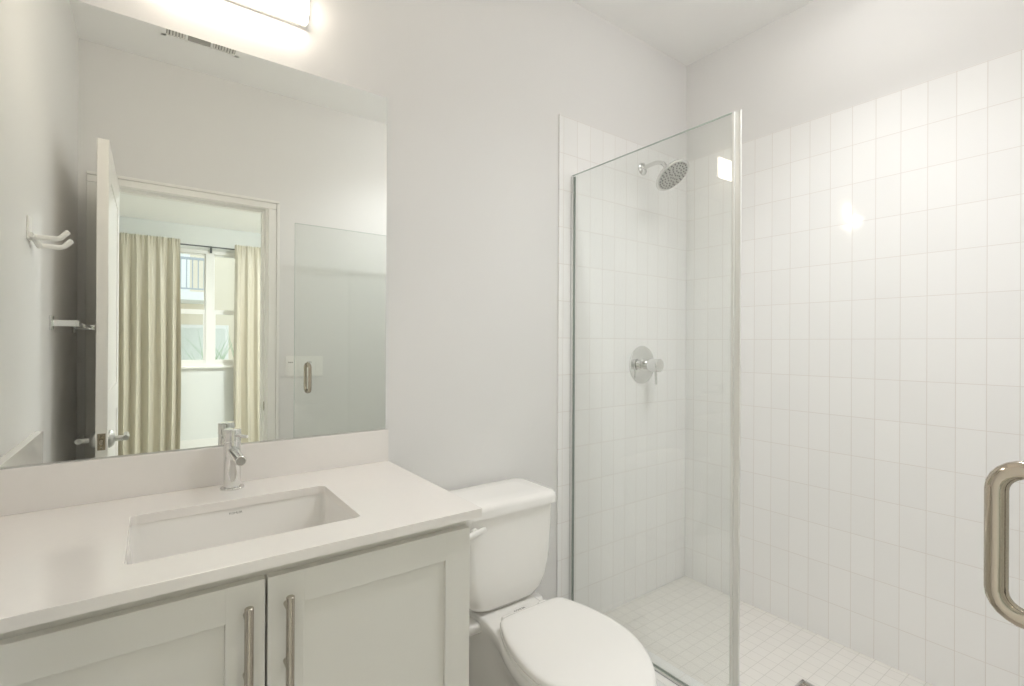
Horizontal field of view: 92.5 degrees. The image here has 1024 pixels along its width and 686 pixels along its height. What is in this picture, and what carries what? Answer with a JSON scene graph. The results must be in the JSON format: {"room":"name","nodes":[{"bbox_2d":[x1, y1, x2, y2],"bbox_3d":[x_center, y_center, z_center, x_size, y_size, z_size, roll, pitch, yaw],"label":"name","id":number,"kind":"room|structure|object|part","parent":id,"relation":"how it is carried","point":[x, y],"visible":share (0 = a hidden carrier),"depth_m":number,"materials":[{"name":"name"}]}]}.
{"room":"bathroom","nodes":[
{"label":"bathroom","id":0,"kind":"room"},
{"bbox_2d":[5,0,686,613],"bbox_3d":[-0.152,-0.074,1.835,2.746,2.934,0.128,0,0,-36],"label":"wall","id":1,"kind":"structure","parent":0,"point":[476,92],"depth_m":1.93,"materials":[{"name":"white paint"}]},
{"bbox_2d":[0,0,386,467],"bbox_3d":[-0.764,-0.259,1.312,0.891,1.062,0.006,0,0,-36],"label":"mirror","id":2,"kind":"object","parent":1,"relation":"attached to","point":[193,230],"visible":0.89,"depth_m":1.24,"materials":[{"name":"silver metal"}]},
{"bbox_2d":[0,429,387,515],"bbox_3d":[-0.762,0.324,1.307,0.899,0.100,0.020,0,0,-36],"label":"backsplash","id":3,"kind":"structure","parent":1,"relation":"attached to","point":[29,488],"depth_m":1.22,"materials":[{"name":"stone"}]},
{"bbox_2d":[228,0,308,28],"bbox_3d":[-0.743,-0.969,1.299,0.385,0.102,0.050,0,0,-36],"label":"vanity light","id":4,"kind":"object","parent":1,"relation":"attached to","point":[296,12],"visible":1,"depth_m":1.37,"materials":[{"name":"white plastic"}]},
{"bbox_2d":[629,346,663,384],"bbox_3d":[0.644,0.103,2.276,0.178,0.178,0.104,0,0,-36],"label":"shower valve","id":5,"kind":"object","parent":1,"relation":"attached to","point":[642,364],"visible":1,"depth_m":2.29,"materials":[{"name":"silver metal"}]},
{"bbox_3d":[0.616,0.103,2.314,0.178,0.178,0.009,0,0,-36],"label":"valve plate","id":6,"kind":"part","parent":5,"relation":"part of","materials":[{"name":"silver metal"}]},
{"bbox_3d":[0.659,0.103,2.256,0.062,0.062,0.054,0,0,-36],"label":"knob","id":7,"kind":"part","parent":5,"relation":"part of","materials":[{"name":"silver metal"}]},
{"bbox_2d":[638,159,688,190],"bbox_3d":[0.677,-0.770,2.212,0.164,0.162,0.242,0,0,-36],"label":"showerhead","id":8,"kind":"object","parent":1,"relation":"attached to","point":[672,174],"visible":1,"depth_m":2.17,"materials":[{"name":"silver metal"}]},
{"bbox_3d":[0.656,-0.804,2.249,0.034,0.068,0.156,0,0,-36],"label":"arm","id":9,"kind":"part","parent":8,"relation":"part of","materials":[{"name":"silver metal"}]},
{"bbox_2d":[572,0,813,65],"bbox_3d":[0.326,-1.489,1.195,2.746,0.100,1.720,0,0,-36],"label":"ceiling","id":10,"kind":"structure","parent":0,"point":[687,31],"depth_m":2.17,"materials":[{"name":"white paint"}]},
{"bbox_2d":[603,576,933,685],"bbox_3d":[1.061,1.249,1.668,0.736,0.101,1.582,0,0,-36],"label":"floor","id":11,"kind":"structure","parent":0,"point":[684,622],"depth_m":1.94,"materials":[{"name":"tile"}]},
{"bbox_2d":[795,679,813,685],"bbox_3d":[1.020,1.196,1.668,0.107,0.003,0.107,0,0,-36],"label":"shower drain","id":12,"kind":"object","parent":11,"relation":"on","point":[800,683],"visible":1,"depth_m":1.72,"materials":[{"name":"grey metal"}]},
{"bbox_2d":[685,0,1023,685],"bbox_3d":[1.413,-0.066,1.922,0.120,2.934,1.600,0,0,-36],"label":"wall","id":13,"kind":"structure","parent":0,"point":[882,238],"depth_m":1.89,"materials":[{"name":"tile"}]},
{"bbox_3d":[-0.017,1.343,0.802,1.755,0.100,1.720,0,0,-36],"label":"floor","id":14,"kind":"structure","parent":0,"visible":0},
{"bbox_2d":[0,521,469,685],"bbox_3d":[-0.601,0.843,1.072,0.877,0.896,0.589,0,0,-36],"label":"vanity cabinet","id":15,"kind":"object","parent":14,"relation":"on","point":[394,611],"visible":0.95,"depth_m":0.90,"materials":[{"name":"white paint"}]},
{"bbox_3d":[-0.627,0.795,0.749,0.446,0.753,0.020,0,0,-36],"label":"door","id":16,"kind":"part","parent":15,"relation":"part of","materials":[{"name":"white paint"}]},
{"bbox_2d":[0,429,481,633],"bbox_3d":[-0.600,0.334,1.085,0.899,0.120,0.571,0,0,-36],"label":"countertop","id":17,"kind":"structure","parent":15,"relation":"on","point":[65,526],"depth_m":1.07,"materials":[{"name":"stone"}]},
{"bbox_2d":[220,428,248,490],"bbox_3d":[-0.692,0.297,1.224,0.055,0.154,0.151,0,0,-36],"label":"faucet","id":18,"kind":"object","parent":17,"relation":"on","point":[233,458],"visible":1,"depth_m":1.24,"materials":[{"name":"silver metal"}]},
{"bbox_3d":[-0.685,0.277,1.217,0.024,0.032,0.118,0,0,-38],"label":"spout","id":19,"kind":"part","parent":18,"relation":"part of","materials":[{"name":"silver metal"}]},
{"bbox_3d":[-0.684,0.235,1.238,0.067,0.012,0.010,0,0,39],"label":"lever","id":20,"kind":"part","parent":18,"relation":"part of","materials":[{"name":"silver metal"}]},
{"bbox_2d":[126,493,352,618],"bbox_3d":[-0.575,0.474,1.058,0.444,0.158,0.328,0,0,-36],"label":"sink","id":21,"kind":"object","parent":17,"relation":"in","point":[154,540],"visible":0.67,"depth_m":1.16,"materials":[{"name":"white ceramic"}]},
{"bbox_3d":[-0.452,0.531,0.839,0.014,0.166,0.040,0,0,-36],"label":"handle","id":22,"kind":"part","parent":15,"relation":"part of","materials":[{"name":"silver metal"}]},
{"bbox_3d":[-0.400,0.531,0.878,0.014,0.166,0.040,0,0,-36],"label":"handle","id":23,"kind":"part","parent":15,"relation":"part of","materials":[{"name":"silver metal"}]},
{"bbox_3d":[-0.274,0.797,1.008,0.422,0.753,0.020,0,0,-36],"label":"door","id":24,"kind":"part","parent":15,"relation":"part of","materials":[{"name":"white paint"}]},
{"bbox_2d":[449,478,656,685],"bbox_3d":[0.098,0.900,1.458,0.396,0.788,0.764,0,0,-36],"label":"toilet","id":25,"kind":"object","parent":14,"relation":"on","point":[517,637],"visible":0.87,"depth_m":1.51,"materials":[{"name":"white ceramic"}]},
{"bbox_3d":[-0.109,0.579,1.493,0.067,0.028,0.025,0,0,-36],"label":"flush lever","id":26,"kind":"part","parent":25,"relation":"part of","materials":[{"name":"white plastic"}]},
{"bbox_3d":[-0.058,0.525,1.672,0.396,0.040,0.233,0,0,-36],"label":"tank lid","id":27,"kind":"part","parent":25,"relation":"part of","materials":[{"name":"white ceramic"}]},
{"bbox_3d":[-0.059,0.703,1.672,0.372,0.314,0.205,0,0,-36],"label":"tank","id":28,"kind":"part","parent":25,"relation":"part of","materials":[{"name":"white ceramic"}]},
{"bbox_3d":[0.185,0.837,1.345,0.348,0.020,0.475,0,0,-36],"label":"seat lid","id":29,"kind":"part","parent":25,"relation":"part of","materials":[{"name":"white plastic"}]},
{"bbox_3d":[0.185,0.855,1.344,0.350,0.014,0.477,0,0,-36],"label":"seat","id":30,"kind":"part","parent":25,"relation":"part of","materials":[{"name":"white plastic"}]},
{"bbox_2d":[644,648,704,685],"bbox_3d":[0.710,1.215,1.411,0.135,0.165,1.582,0,0,-36],"label":"shower curb","id":31,"kind":"object","parent":14,"relation":"on","point":[668,667],"depth_m":1.68,"materials":[{"name":"tile"}]},
{"bbox_2d":[569,109,741,685],"bbox_3d":[0.451,0.216,1.746,0.050,1.830,0.732,0,0,-36],"label":"shower door frame","id":32,"kind":"structure","parent":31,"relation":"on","point":[736,187],"depth_m":1.47,"materials":[{"name":"grey metal"}]},
{"bbox_3d":[1.137,0.099,0.839,0.026,2.069,0.160,0,0,-36],"label":"jamb","id":33,"kind":"object","parent":31,"relation":"on","visible":0},
{"bbox_2d":[983,461,1023,628],"bbox_3d":[0.786,0.224,0.657,0.759,1.785,0.119,0,0,-36],"label":"shower door","id":34,"kind":"structure","parent":33,"relation":"attached to","point":[999,480],"depth_m":0.51,"materials":[{"name":"silver metal"}]}
]}

